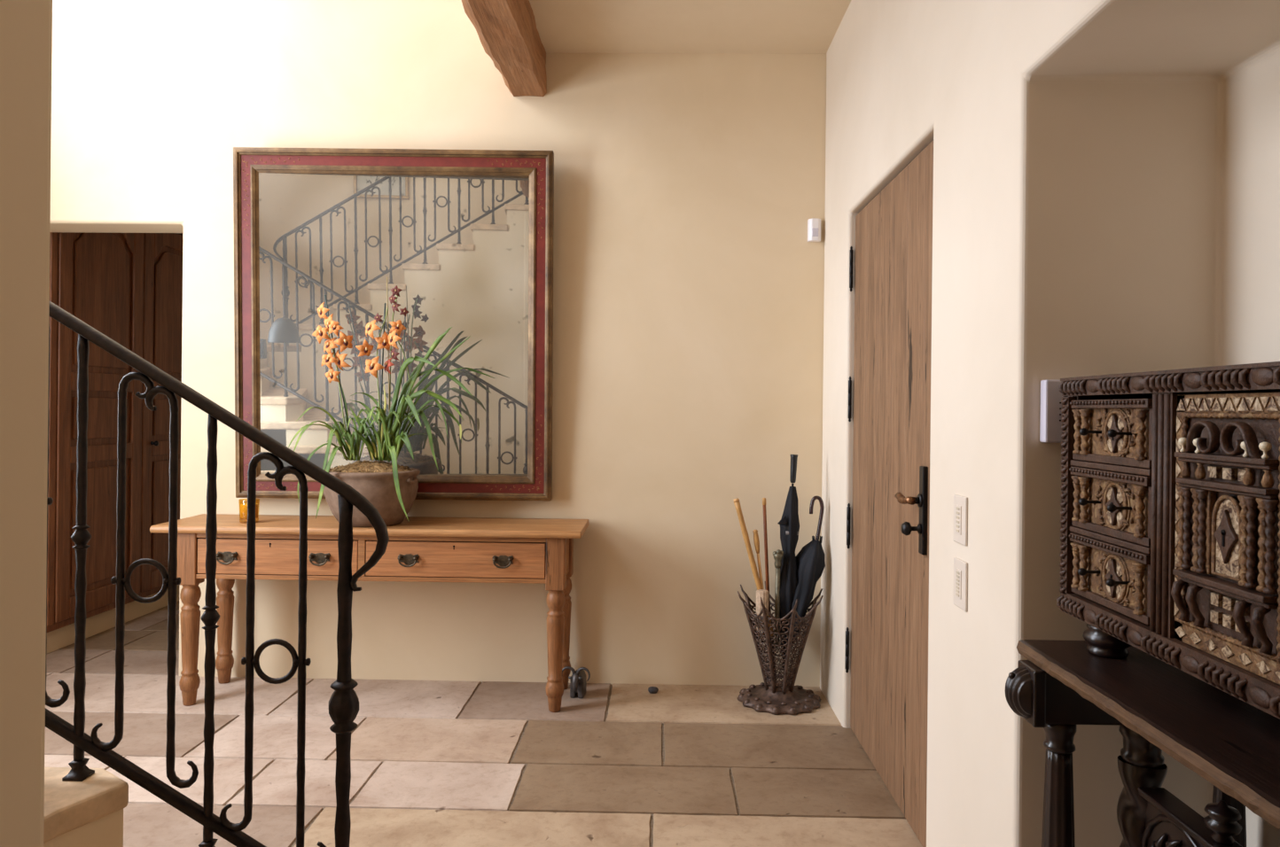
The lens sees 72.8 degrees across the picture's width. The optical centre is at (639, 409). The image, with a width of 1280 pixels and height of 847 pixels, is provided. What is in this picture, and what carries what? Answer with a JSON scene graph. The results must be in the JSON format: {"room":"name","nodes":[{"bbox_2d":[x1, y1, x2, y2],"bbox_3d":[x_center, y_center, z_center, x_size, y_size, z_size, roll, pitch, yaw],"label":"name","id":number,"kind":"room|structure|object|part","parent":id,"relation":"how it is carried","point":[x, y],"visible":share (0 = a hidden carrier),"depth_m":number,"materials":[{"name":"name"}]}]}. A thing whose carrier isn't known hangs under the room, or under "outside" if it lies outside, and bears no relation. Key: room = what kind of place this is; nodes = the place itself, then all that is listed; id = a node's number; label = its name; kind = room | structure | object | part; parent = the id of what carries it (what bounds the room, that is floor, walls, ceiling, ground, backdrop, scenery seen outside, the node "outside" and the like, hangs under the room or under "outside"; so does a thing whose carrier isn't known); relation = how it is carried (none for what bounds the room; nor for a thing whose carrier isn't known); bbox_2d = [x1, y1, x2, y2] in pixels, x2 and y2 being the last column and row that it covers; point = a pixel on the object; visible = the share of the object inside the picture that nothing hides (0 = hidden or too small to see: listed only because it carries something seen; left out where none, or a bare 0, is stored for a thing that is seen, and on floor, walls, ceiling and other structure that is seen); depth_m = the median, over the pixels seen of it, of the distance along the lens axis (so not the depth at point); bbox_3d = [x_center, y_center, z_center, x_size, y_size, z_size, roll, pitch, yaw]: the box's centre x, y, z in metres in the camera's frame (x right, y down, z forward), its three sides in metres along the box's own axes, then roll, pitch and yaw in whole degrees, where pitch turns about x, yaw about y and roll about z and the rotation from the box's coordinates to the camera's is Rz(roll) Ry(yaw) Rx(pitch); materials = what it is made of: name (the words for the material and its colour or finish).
{"room":"traditional dwelling","nodes":[
{"label":"traditional dwelling","id":0,"kind":"room"},
{"bbox_2d":[0,0,52,846],"bbox_3d":[-0.638,-0.027,0.280,0.160,2.740,1.073,1,0,1],"label":"wall pier","id":1,"kind":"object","parent":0,"point":[26,26],"visible":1,"depth_m":0.77,"materials":[{"name":"beige paint"}]},
{"bbox_2d":[49,0,826,686],"bbox_3d":[-0.729,-1.408,4.246,4.660,5.600,0.240,1,0,1],"label":"wall","id":2,"kind":"structure","parent":0,"point":[689,280],"depth_m":4.12,"materials":[{"name":"beige paint"}]},
{"bbox_2d":[233,147,554,500],"bbox_3d":[-1.143,-0.389,4.057,1.471,1.620,0.149,1,0,0],"label":"framed mirror","id":3,"kind":"object","parent":2,"relation":"attached to","point":[465,237],"visible":0.92,"depth_m":4.05,"materials":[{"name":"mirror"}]},
{"bbox_2d":[807,218,820,241],"bbox_3d":[0.818,-0.840,4.071,0.059,0.104,0.047,1,0,1],"label":"sensor","id":4,"kind":"object","parent":2,"relation":"attached to","point":[814,224],"visible":1,"depth_m":4.05,"materials":[{"name":"white plastic"}]},
{"bbox_2d":[44,601,922,846],"bbox_3d":[-1.161,1.348,1.488,6.046,0.120,9.728,1,0,1],"label":"floor","id":5,"kind":"structure","parent":0,"point":[434,763],"depth_m":3.18,"materials":[{"name":"tile"}]},
{"bbox_2d":[43,767,128,846],"bbox_3d":[-2.259,0.507,0.861,3.439,1.539,2.170,1,0,1],"label":"staircase","id":6,"kind":"structure","parent":5,"relation":"on","point":[88,813],"depth_m":1.79,"materials":[{"name":"stone"}]},
{"bbox_2d":[45,301,389,846],"bbox_3d":[-1.759,-0.060,1.876,2.452,2.382,0.066,1,0,1],"label":"stair railing","id":7,"kind":"object","parent":6,"relation":"on","point":[344,702],"visible":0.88,"depth_m":1.85,"materials":[{"name":"metal"}]},
{"bbox_3d":[-1.199,0.274,1.865,0.037,0.054,0.036,1,0,1],"label":"baluster knob","id":8,"kind":"part","parent":7,"relation":"part of","materials":[{"name":"metal"}]},
{"bbox_3d":[-1.804,0.340,1.877,2.369,1.423,0.024,1,0,1],"label":"rail","id":9,"kind":"part","parent":7,"relation":"part of","materials":[{"name":"metal"}]},
{"bbox_3d":[-0.919,0.445,1.859,0.037,0.054,0.036,1,0,1],"label":"baluster knob","id":10,"kind":"part","parent":7,"relation":"part of","materials":[{"name":"metal"}]},
{"bbox_3d":[-1.755,-0.438,1.876,2.452,1.627,0.042,1,0,1],"label":"handrail","id":11,"kind":"part","parent":7,"relation":"part of","materials":[{"name":"metal"}]},
{"bbox_3d":[-0.632,0.662,1.853,0.036,0.961,0.036,1,0,1],"label":"newel post","id":12,"kind":"part","parent":7,"relation":"part of","materials":[{"name":"metal"}]},
{"bbox_3d":[-0.632,0.633,1.853,0.061,0.110,0.061,1,0,-21],"label":"melon knob","id":13,"kind":"part","parent":7,"relation":"part of","materials":[{"name":"metal"}]},
{"bbox_2d":[149,514,588,712],"bbox_3d":[-1.168,0.897,3.895,1.841,0.781,0.429,1,0,1],"label":"console table","id":14,"kind":"object","parent":5,"relation":"on","point":[421,549],"visible":0.97,"depth_m":3.72,"materials":[{"name":"brown wood"}]},
{"bbox_3d":[-1.946,0.642,3.766,0.082,0.227,0.082,1,0,1],"label":"leg","id":15,"kind":"part","parent":14,"relation":"part of","materials":[{"name":"brown wood"}]},
{"bbox_3d":[-1.771,0.634,3.728,0.091,0.046,0.005,1,0,1],"label":"handle","id":16,"kind":"part","parent":14,"relation":"part of","materials":[{"name":"grey metal"}]},
{"bbox_2d":[240,503,257,518],"bbox_3d":[-1.732,0.450,3.849,0.086,0.102,0.086,1,0,1],"label":"glass","id":17,"kind":"object","parent":14,"relation":"on","point":[244,506],"visible":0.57,"depth_m":3.82,"materials":[{"name":"orange glass"}]},
{"bbox_3d":[-1.553,0.635,3.874,0.692,0.149,0.298,1,0,1],"label":"drawer","id":18,"kind":"part","parent":14,"relation":"part of","materials":[{"name":"brown wood"}]},
{"bbox_3d":[-1.370,0.638,3.720,0.091,0.046,0.005,1,0,1],"label":"handle","id":19,"kind":"part","parent":14,"relation":"part of","materials":[{"name":"grey metal"}]},
{"bbox_2d":[288,276,494,527],"bbox_3d":[-1.076,-0.041,3.767,0.782,1.096,0.491,1,0,24],"label":"potted orchid","id":20,"kind":"object","parent":14,"relation":"on","point":[391,488],"visible":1,"depth_m":3.80,"materials":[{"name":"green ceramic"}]},
{"bbox_3d":[-1.403,-0.330,3.821,0.079,0.084,0.034,1,0,1],"label":"flower","id":21,"kind":"part","parent":20,"relation":"part of","materials":[{"name":"orange plant"}]},
{"bbox_3d":[-1.393,-0.434,3.827,0.077,0.077,0.035,1,0,31],"label":"flower","id":22,"kind":"part","parent":20,"relation":"part of","materials":[{"name":"orange plant"}]},
{"bbox_3d":[-1.366,-0.213,3.821,0.074,0.079,0.036,1,0,1],"label":"flower","id":23,"kind":"part","parent":20,"relation":"part of","materials":[{"name":"orange plant"}]},
{"bbox_3d":[-1.365,-0.275,3.838,0.083,0.087,0.041,1,0,20],"label":"flower","id":24,"kind":"part","parent":20,"relation":"part of","materials":[{"name":"orange plant"}]},
{"bbox_3d":[-1.357,-0.378,3.828,0.083,0.086,0.043,1,0,25],"label":"flower","id":25,"kind":"part","parent":20,"relation":"part of","materials":[{"name":"orange plant"}]},
{"bbox_3d":[-1.355,-0.151,3.827,0.072,0.073,0.029,1,0,5],"label":"flower","id":26,"kind":"part","parent":20,"relation":"part of","materials":[{"name":"orange plant"}]},
{"bbox_3d":[-1.337,-0.354,3.815,0.067,0.070,0.035,1,0,1],"label":"flower","id":27,"kind":"part","parent":20,"relation":"part of","materials":[{"name":"orange plant"}]},
{"bbox_3d":[-1.347,-0.110,3.858,0.137,0.649,0.006,1,0,1],"label":"flower stem","id":28,"kind":"part","parent":20,"relation":"part of","materials":[{"name":"green plant"}]},
{"bbox_3d":[-1.325,-0.219,3.852,0.090,0.094,0.048,1,0,36],"label":"flower","id":29,"kind":"part","parent":20,"relation":"part of","materials":[{"name":"orange plant"}]},
{"bbox_3d":[-1.302,-0.297,3.816,0.087,0.092,0.038,1,0,-33],"label":"flower","id":30,"kind":"part","parent":20,"relation":"part of","materials":[{"name":"orange plant"}]},
{"bbox_3d":[-1.211,-0.271,3.819,0.081,0.078,0.044,1,0,-37],"label":"flower","id":31,"kind":"part","parent":20,"relation":"part of","materials":[{"name":"orange plant"}]},
{"bbox_3d":[-1.192,0.387,3.855,0.420,0.239,0.420,1,0,1],"label":"pot","id":32,"kind":"part","parent":20,"relation":"part of","materials":[{"name":"brown ceramic"}]},
{"bbox_3d":[-1.171,-0.350,3.808,0.085,0.092,0.044,1,0,22],"label":"flower","id":33,"kind":"part","parent":20,"relation":"part of","materials":[{"name":"orange plant"}]},
{"bbox_3d":[-1.169,-0.186,3.815,0.092,0.098,0.033,1,0,8],"label":"flower","id":34,"kind":"part","parent":20,"relation":"part of","materials":[{"name":"orange plant"}]},
{"bbox_3d":[-1.146,-0.402,3.804,0.042,0.043,0.018,1,0,15],"label":"flower","id":35,"kind":"part","parent":20,"relation":"part of","materials":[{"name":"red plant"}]},
{"bbox_3d":[-1.128,-0.303,3.836,0.085,0.084,0.041,1,0,-23],"label":"flower","id":36,"kind":"part","parent":20,"relation":"part of","materials":[{"name":"orange plant"}]},
{"bbox_3d":[-1.142,-0.119,3.844,0.050,0.666,0.006,1,0,1],"label":"flower stem","id":37,"kind":"part","parent":20,"relation":"part of","materials":[{"name":"green plant"}]},
{"bbox_3d":[-1.110,-0.193,3.845,0.070,0.074,0.035,1,0,35],"label":"flower","id":38,"kind":"part","parent":20,"relation":"part of","materials":[{"name":"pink plant"}]},
{"bbox_3d":[-1.088,-0.487,3.829,0.047,0.046,0.020,1,0,27],"label":"flower","id":39,"kind":"part","parent":20,"relation":"part of","materials":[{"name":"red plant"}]},
{"bbox_3d":[-1.095,-0.157,3.868,0.041,0.744,0.006,1,0,1],"label":"flower stem","id":40,"kind":"part","parent":20,"relation":"part of","materials":[{"name":"green plant"}]},
{"bbox_3d":[-1.075,-0.308,3.804,0.083,0.088,0.032,1,0,37],"label":"flower","id":41,"kind":"part","parent":20,"relation":"part of","materials":[{"name":"orange plant"}]},
{"bbox_3d":[-1.073,-0.244,3.816,0.059,0.060,0.030,1,0,39],"label":"flower","id":42,"kind":"part","parent":20,"relation":"part of","materials":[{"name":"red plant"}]},
{"bbox_3d":[-1.081,-0.452,3.844,0.050,0.052,0.023,1,0,40],"label":"flower","id":43,"kind":"part","parent":20,"relation":"part of","materials":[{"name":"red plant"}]},
{"bbox_3d":[-1.076,-0.523,3.834,0.051,0.051,0.020,1,0,1],"label":"flower","id":44,"kind":"part","parent":20,"relation":"part of","materials":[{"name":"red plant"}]},
{"bbox_3d":[-1.070,-0.359,3.842,0.074,0.080,0.032,1,0,-29],"label":"flower","id":45,"kind":"part","parent":20,"relation":"part of","materials":[{"name":"orange plant"}]},
{"bbox_3d":[-1.057,-0.082,3.882,0.072,0.475,0.006,1,0,1],"label":"flower stem","id":46,"kind":"part","parent":20,"relation":"part of","materials":[{"name":"green plant"}]},
{"bbox_3d":[-1.042,-0.432,3.846,0.041,0.043,0.019,1,0,-17],"label":"flower","id":47,"kind":"part","parent":20,"relation":"part of","materials":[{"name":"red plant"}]},
{"bbox_3d":[-0.989,0.642,3.712,0.091,0.046,0.005,1,0,1],"label":"handle","id":48,"kind":"part","parent":14,"relation":"part of","materials":[{"name":"grey metal"}]},
{"bbox_3d":[-0.787,0.643,3.859,0.768,0.149,0.298,1,0,1],"label":"drawer","id":49,"kind":"part","parent":14,"relation":"part of","materials":[{"name":"brown wood"}]},
{"bbox_3d":[-0.584,0.646,3.704,0.091,0.046,0.005,1,0,1],"label":"handle","id":50,"kind":"part","parent":14,"relation":"part of","materials":[{"name":"grey metal"}]},
{"bbox_3d":[-0.360,0.659,3.734,0.082,0.227,0.082,1,0,1],"label":"leg","id":51,"kind":"part","parent":14,"relation":"part of","materials":[{"name":"brown wood"}]},
{"bbox_3d":[-0.354,0.659,4.037,0.082,0.227,0.082,1,0,1],"label":"leg","id":52,"kind":"part","parent":14,"relation":"part of","materials":[{"name":"brown wood"}]},
{"bbox_2d":[561,666,590,698],"bbox_3d":[-0.282,1.223,3.909,0.135,0.148,0.109,1,0,10],"label":"figurine","id":53,"kind":"object","parent":5,"relation":"on","point":[578,681],"visible":0.95,"depth_m":3.89,"materials":[{"name":"grey metal"}]},
{"bbox_2d":[647,686,658,694],"bbox_3d":[0.062,1.286,3.985,0.049,0.028,0.040,1,0,1],"label":"pebble","id":54,"kind":"object","parent":5,"relation":"on","point":[651,690],"visible":1,"depth_m":3.97,"materials":[{"name":"stone"}]},
{"bbox_2d":[736,581,823,715],"bbox_3d":[0.625,1.057,3.885,0.373,0.500,0.378,1,0,-34],"label":"umbrella stand","id":55,"kind":"object","parent":5,"relation":"on","point":[774,697],"visible":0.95,"depth_m":3.81,"materials":[{"name":"brown metal"}]},
{"bbox_3d":[0.520,1.040,3.905,0.107,0.379,0.137,1,0,11],"label":"openwork panel","id":56,"kind":"part","parent":55,"relation":"part of","materials":[{"name":"brown metal"}]},
{"bbox_2d":[733,498,774,636],"bbox_3d":[0.508,0.703,3.867,0.188,0.612,0.027,1,0,1],"label":"cane","id":57,"kind":"object","parent":55,"relation":"in","point":[737,503],"visible":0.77,"depth_m":3.86,"materials":[{"name":"brown wood"}]},
{"bbox_3d":[0.537,1.040,3.825,0.107,0.379,0.137,1,0,-34],"label":"openwork panel","id":58,"kind":"part","parent":55,"relation":"part of","materials":[{"name":"brown metal"}]},
{"bbox_2d":[752,530,764,589],"bbox_3d":[0.540,0.772,3.877,0.078,0.469,0.025,1,0,1],"label":"cane","id":59,"kind":"object","parent":55,"relation":"in","point":[756,541],"visible":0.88,"depth_m":3.87,"materials":[{"name":"brown wood"}]},
{"bbox_3d":[0.565,1.041,3.974,0.137,0.379,0.106,1,0,-34],"label":"openwork panel","id":60,"kind":"part","parent":55,"relation":"part of","materials":[{"name":"brown metal"}]},
{"bbox_2d":[756,589,768,631],"bbox_3d":[0.540,0.888,3.837,0.057,0.176,0.057,1,0,1],"label":"bundle","id":61,"kind":"object","parent":55,"relation":"in","point":[763,594],"visible":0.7,"depth_m":3.81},
{"bbox_2d":[762,498,770,617],"bbox_3d":[0.571,0.703,3.916,0.046,0.607,0.018,1,0,1],"label":"cane","id":62,"kind":"object","parent":55,"relation":"in","point":[764,503],"visible":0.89,"depth_m":3.91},
{"bbox_3d":[0.646,1.042,3.990,0.137,0.379,0.107,1,0,11],"label":"openwork panel","id":63,"kind":"part","parent":55,"relation":"part of","materials":[{"name":"brown metal"}]},
{"bbox_2d":[772,549,783,647],"bbox_3d":[0.612,0.838,3.855,0.046,0.436,0.046,1,0,-44],"label":"cane","id":64,"kind":"object","parent":55,"relation":"in","point":[777,556],"visible":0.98,"depth_m":3.85,"materials":[{"name":"grey metal"}]},
{"bbox_3d":[0.597,1.041,3.776,0.135,0.379,0.118,1,0,1],"label":"openwork panel","id":65,"kind":"part","parent":55,"relation":"part of","materials":[{"name":"brown metal"}]},
{"bbox_2d":[777,454,799,670],"bbox_3d":[0.663,0.685,3.892,0.104,0.965,0.107,1,0,1],"label":"umbrella","id":66,"kind":"object","parent":55,"relation":"in","point":[789,524],"visible":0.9,"depth_m":3.86,"materials":[{"name":"black fabric"}]},
{"bbox_3d":[0.691,0.266,3.899,0.035,0.128,0.036,1,0,1],"label":"handle","id":67,"kind":"part","parent":66,"relation":"part of","materials":[{"name":"black plastic"}]},
{"bbox_3d":[0.714,1.042,3.945,0.107,0.379,0.137,1,0,-34],"label":"openwork panel","id":68,"kind":"part","parent":55,"relation":"part of","materials":[{"name":"brown metal"}]},
{"bbox_3d":[0.684,1.042,3.796,0.137,0.379,0.107,1,0,-34],"label":"openwork panel","id":69,"kind":"part","parent":55,"relation":"part of","materials":[{"name":"brown metal"}]},
{"bbox_2d":[781,495,825,668],"bbox_3d":[0.737,0.767,3.874,0.171,0.764,0.134,1,0,27],"label":"umbrella","id":70,"kind":"object","parent":55,"relation":"in","point":[810,559],"visible":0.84,"depth_m":3.84,"materials":[{"name":"black fabric"}]},
{"bbox_3d":[0.789,0.502,3.882,0.066,0.234,0.017,1,0,1],"label":"handle","id":71,"kind":"part","parent":70,"relation":"part of","materials":[{"name":"brown wood"}]},
{"bbox_2d":[1004,640,1279,846],"bbox_3d":[0.943,0.892,1.181,0.475,0.835,1.200,1,0,1],"label":"stand","id":72,"kind":"object","parent":5,"relation":"on","point":[1157,706],"visible":0.98,"depth_m":1.55,"materials":[{"name":"brown wood"}]},
{"bbox_3d":[0.820,0.928,1.705,0.072,0.642,0.072,1,0,1],"label":"leg","id":73,"kind":"part","parent":72,"relation":"part of","materials":[{"name":"brown wood"}]},
{"bbox_2d":[1056,361,1279,719],"bbox_3d":[1.000,0.207,1.259,0.368,0.536,1.010,1,0,1],"label":"cabinet","id":74,"kind":"object","parent":72,"relation":"on","point":[1170,479],"visible":1,"depth_m":1.36,"materials":[{"name":"brown wood"}]},
{"bbox_3d":[0.861,0.173,1.748,0.030,0.396,0.026,1,0,1],"label":"moulding","id":75,"kind":"part","parent":74,"relation":"part of","materials":[{"name":"brown wood"}]},
{"bbox_3d":[0.843,0.305,1.630,0.042,0.014,0.015,1,0,1],"label":"drawer knob","id":76,"kind":"part","parent":74,"relation":"part of","materials":[{"name":"black metal"}]},
{"bbox_3d":[0.845,0.174,1.630,0.042,0.014,0.015,1,0,1],"label":"drawer knob","id":77,"kind":"part","parent":74,"relation":"part of","materials":[{"name":"black metal"}]},
{"bbox_3d":[0.846,0.043,1.630,0.042,0.014,0.015,1,0,1],"label":"drawer knob","id":78,"kind":"part","parent":74,"relation":"part of","materials":[{"name":"black metal"}]},
{"bbox_3d":[0.855,0.303,1.589,0.020,0.117,0.269,1,0,1],"label":"drawer frame","id":79,"kind":"part","parent":74,"relation":"part of","materials":[{"name":"brown wood"}]},
{"bbox_3d":[1.011,0.239,1.587,0.318,0.011,0.279,1,0,1],"label":"shelf rail","id":80,"kind":"part","parent":74,"relation":"part of","materials":[{"name":"brown wood"}]},
{"bbox_3d":[0.857,0.172,1.589,0.020,0.117,0.269,1,0,1],"label":"drawer frame","id":81,"kind":"part","parent":74,"relation":"part of","materials":[{"name":"brown wood"}]},
{"bbox_3d":[1.012,0.108,1.587,0.318,0.011,0.279,1,0,1],"label":"shelf rail","id":82,"kind":"part","parent":74,"relation":"part of","materials":[{"name":"brown wood"}]},
{"bbox_3d":[0.858,0.041,1.589,0.020,0.117,0.269,1,0,1],"label":"drawer frame","id":83,"kind":"part","parent":74,"relation":"part of","materials":[{"name":"brown wood"}]},
{"bbox_3d":[0.860,0.307,1.577,0.007,0.071,0.053,1,0,1],"label":"lock plate","id":84,"kind":"part","parent":74,"relation":"part of","materials":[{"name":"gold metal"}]},
{"bbox_3d":[0.961,0.304,1.587,0.196,0.117,0.269,1,0,1],"label":"drawer","id":85,"kind":"part","parent":74,"relation":"part of","materials":[{"name":"brown wood"}]},
{"bbox_3d":[0.861,0.176,1.577,0.007,0.071,0.053,1,0,1],"label":"lock plate","id":86,"kind":"part","parent":74,"relation":"part of","materials":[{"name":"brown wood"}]},
{"bbox_3d":[0.964,0.042,1.587,0.196,0.117,0.269,1,0,1],"label":"drawer","id":87,"kind":"part","parent":74,"relation":"part of","materials":[{"name":"brown wood"}]},
{"bbox_3d":[0.862,0.045,1.577,0.007,0.071,0.053,1,0,1],"label":"lock plate","id":88,"kind":"part","parent":74,"relation":"part of","materials":[{"name":"brown wood"}]},
{"bbox_3d":[0.862,0.307,1.577,0.008,0.096,0.098,1,0,1],"label":"oval moulding","id":89,"kind":"part","parent":74,"relation":"part of","materials":[{"name":"brown wood"}]},
{"bbox_3d":[0.963,0.173,1.587,0.196,0.117,0.269,1,0,1],"label":"drawer","id":90,"kind":"part","parent":74,"relation":"part of","materials":[{"name":"brown wood"}]},
{"bbox_3d":[0.864,0.176,1.577,0.008,0.096,0.098,1,0,1],"label":"oval moulding","id":91,"kind":"part","parent":74,"relation":"part of","materials":[{"name":"brown wood"}]},
{"bbox_3d":[0.865,0.045,1.577,0.008,0.096,0.098,1,0,1],"label":"oval moulding","id":92,"kind":"part","parent":74,"relation":"part of","materials":[{"name":"brown wood"}]},
{"bbox_3d":[0.841,0.305,1.528,0.042,0.014,0.015,1,0,1],"label":"drawer knob","id":93,"kind":"part","parent":74,"relation":"part of","materials":[{"name":"black metal"}]},
{"bbox_3d":[0.843,0.174,1.528,0.042,0.014,0.015,1,0,1],"label":"drawer knob","id":94,"kind":"part","parent":74,"relation":"part of","materials":[{"name":"black metal"}]},
{"bbox_3d":[0.844,0.043,1.528,0.042,0.014,0.015,1,0,1],"label":"drawer knob","id":95,"kind":"part","parent":74,"relation":"part of","materials":[{"name":"black metal"}]},
{"bbox_3d":[0.848,0.387,1.260,0.031,0.039,1.003,1,0,1],"label":"moulding","id":96,"kind":"part","parent":74,"relation":"part of","materials":[{"name":"brown wood"}]},
{"bbox_3d":[1.012,-0.043,1.257,0.349,0.036,1.007,1,0,1],"label":"moulding","id":97,"kind":"part","parent":74,"relation":"part of","materials":[{"name":"brown wood"}]},
{"bbox_3d":[0.850,0.185,1.260,0.006,0.079,0.048,1,0,1],"label":"lock plate","id":98,"kind":"part","parent":74,"relation":"part of","materials":[{"name":"brown wood"}]},
{"bbox_3d":[0.852,0.184,1.260,0.007,0.121,0.066,1,0,1],"label":"arch moulding","id":99,"kind":"part","parent":74,"relation":"part of","materials":[{"name":"brown wood"}]},
{"bbox_3d":[0.857,0.185,1.260,0.007,0.116,0.060,1,0,1],"label":"arched panel","id":100,"kind":"part","parent":74,"relation":"part of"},
{"bbox_3d":[0.854,0.171,1.260,0.010,0.334,0.225,1,0,1],"label":"rope moulding","id":101,"kind":"part","parent":74,"relation":"part of","materials":[{"name":"brown wood"}]},
{"bbox_3d":[0.870,0.172,1.260,0.019,0.390,0.263,1,0,1],"label":"cabinet door","id":102,"kind":"part","parent":74,"relation":"part of","materials":[{"name":"brown wood"}]},
{"bbox_3d":[0.960,0.870,1.175,0.024,0.280,0.950,1,0,1],"label":"bridge panel","id":103,"kind":"part","parent":72,"relation":"part of","materials":[{"name":"brown wood"}]},
{"bbox_3d":[1.150,0.931,1.699,0.072,0.642,0.072,1,0,1],"label":"leg","id":104,"kind":"part","parent":72,"relation":"part of","materials":[{"name":"brown wood"}]},
{"bbox_2d":[529,0,850,54],"bbox_3d":[-0.647,-1.822,0.444,4.450,0.260,7.460,1,0,1],"label":"ceiling","id":105,"kind":"structure","parent":0,"point":[716,27],"depth_m":3.81,"materials":[{"name":"paint"}]},
{"bbox_2d":[461,0,546,96],"bbox_3d":[-0.578,-1.595,2.529,0.217,0.233,3.192,1,0,1],"label":"ceiling beam","id":106,"kind":"structure","parent":105,"relation":"attached to","point":[507,32],"depth_m":3.56,"materials":[{"name":"brown wood"}]},
{"bbox_2d":[819,0,1279,846],"bbox_3d":[1.186,-1.388,0.431,0.775,5.600,7.310,1,0,1],"label":"wall","id":107,"kind":"structure","parent":0,"point":[1106,198],"depth_m":1.86,"materials":[{"name":"paint"}]},
{"bbox_2d":[845,140,933,846],"bbox_3d":[0.854,0.255,3.016,0.125,2.097,1.094,1,0,1],"label":"door","id":108,"kind":"structure","parent":107,"relation":"in","point":[893,271],"depth_m":2.94,"materials":[{"name":"brown wood"}]},
{"bbox_3d":[0.802,0.272,2.638,0.026,0.032,0.116,1,0,-7],"label":"lever","id":109,"kind":"part","parent":108,"relation":"part of","materials":[{"name":"brown metal"}]},
{"bbox_3d":[0.846,0.301,2.593,0.015,0.264,0.042,1,0,1],"label":"handle plate","id":110,"kind":"part","parent":108,"relation":"part of","materials":[{"name":"black metal"}]},
{"bbox_2d":[952,557,967,611],"bbox_3d":[0.810,0.442,2.201,0.012,0.122,0.088,1,0,1],"label":"switch plate","id":111,"kind":"object","parent":107,"relation":"attached to","point":[960,567],"visible":1,"depth_m":2.18,"materials":[{"name":"white plastic"}]},
{"bbox_2d":[953,494,967,546],"bbox_3d":[0.811,0.280,2.206,0.012,0.122,0.088,1,0,1],"label":"switch plate","id":112,"kind":"object","parent":107,"relation":"attached to","point":[960,503],"visible":1,"depth_m":2.19,"materials":[{"name":"white plastic"}]},
{"bbox_2d":[1039,380,1072,443],"bbox_3d":[0.913,0.004,1.844,0.115,0.133,0.031,1,0,1],"label":"intercom box","id":113,"kind":"object","parent":107,"relation":"attached to","point":[1050,414],"visible":0.28,"depth_m":1.83,"materials":[{"name":"grey plastic"}]},
{"bbox_3d":[-3.158,-1.433,4.316,0.200,5.600,4.700,1,0,1],"label":"wall","id":114,"kind":"structure","parent":0,"visible":0},
{"bbox_2d":[46,585,179,654],"bbox_3d":[-3.060,1.193,5.243,0.013,0.150,1.640,1,0,1],"label":"baseboard","id":115,"kind":"structure","parent":114,"relation":"attached to","point":[62,637],"depth_m":4.94,"materials":[{"name":"beige paint"}]},
{"bbox_2d":[46,232,183,632],"bbox_3d":[-3.005,-0.042,5.235,0.098,2.380,1.575,1,0,1],"label":"door","id":116,"kind":"structure","parent":114,"relation":"in","point":[128,287],"depth_m":4.92,"materials":[{"name":"brown wood"}]},
{"bbox_3d":[-3.012,-0.012,4.867,0.018,2.240,0.730,1,0,1],"label":"stile frame","id":117,"kind":"part","parent":116,"relation":"part of","materials":[{"name":"brown wood"}]},
{"bbox_3d":[-3.015,-0.017,4.867,0.012,1.960,0.470,1,0,1],"label":"raised panel","id":118,"kind":"part","parent":116,"relation":"part of","materials":[{"name":"brown wood"}]},
{"bbox_3d":[-2.976,0.209,5.332,0.040,0.032,0.034,1,0,1],"label":"knob","id":119,"kind":"part","parent":116,"relation":"part of","materials":[{"name":"black metal"}]},
{"bbox_3d":[-2.997,-0.011,5.602,0.018,2.240,0.720,1,0,1],"label":"stile frame","id":120,"kind":"part","parent":116,"relation":"part of","materials":[{"name":"brown wood"}]},
{"bbox_3d":[-3.000,-0.017,5.602,0.012,1.960,0.460,1,0,1],"label":"raised panel","id":121,"kind":"part","parent":116,"relation":"part of","materials":[{"name":"brown wood"}]}
]}

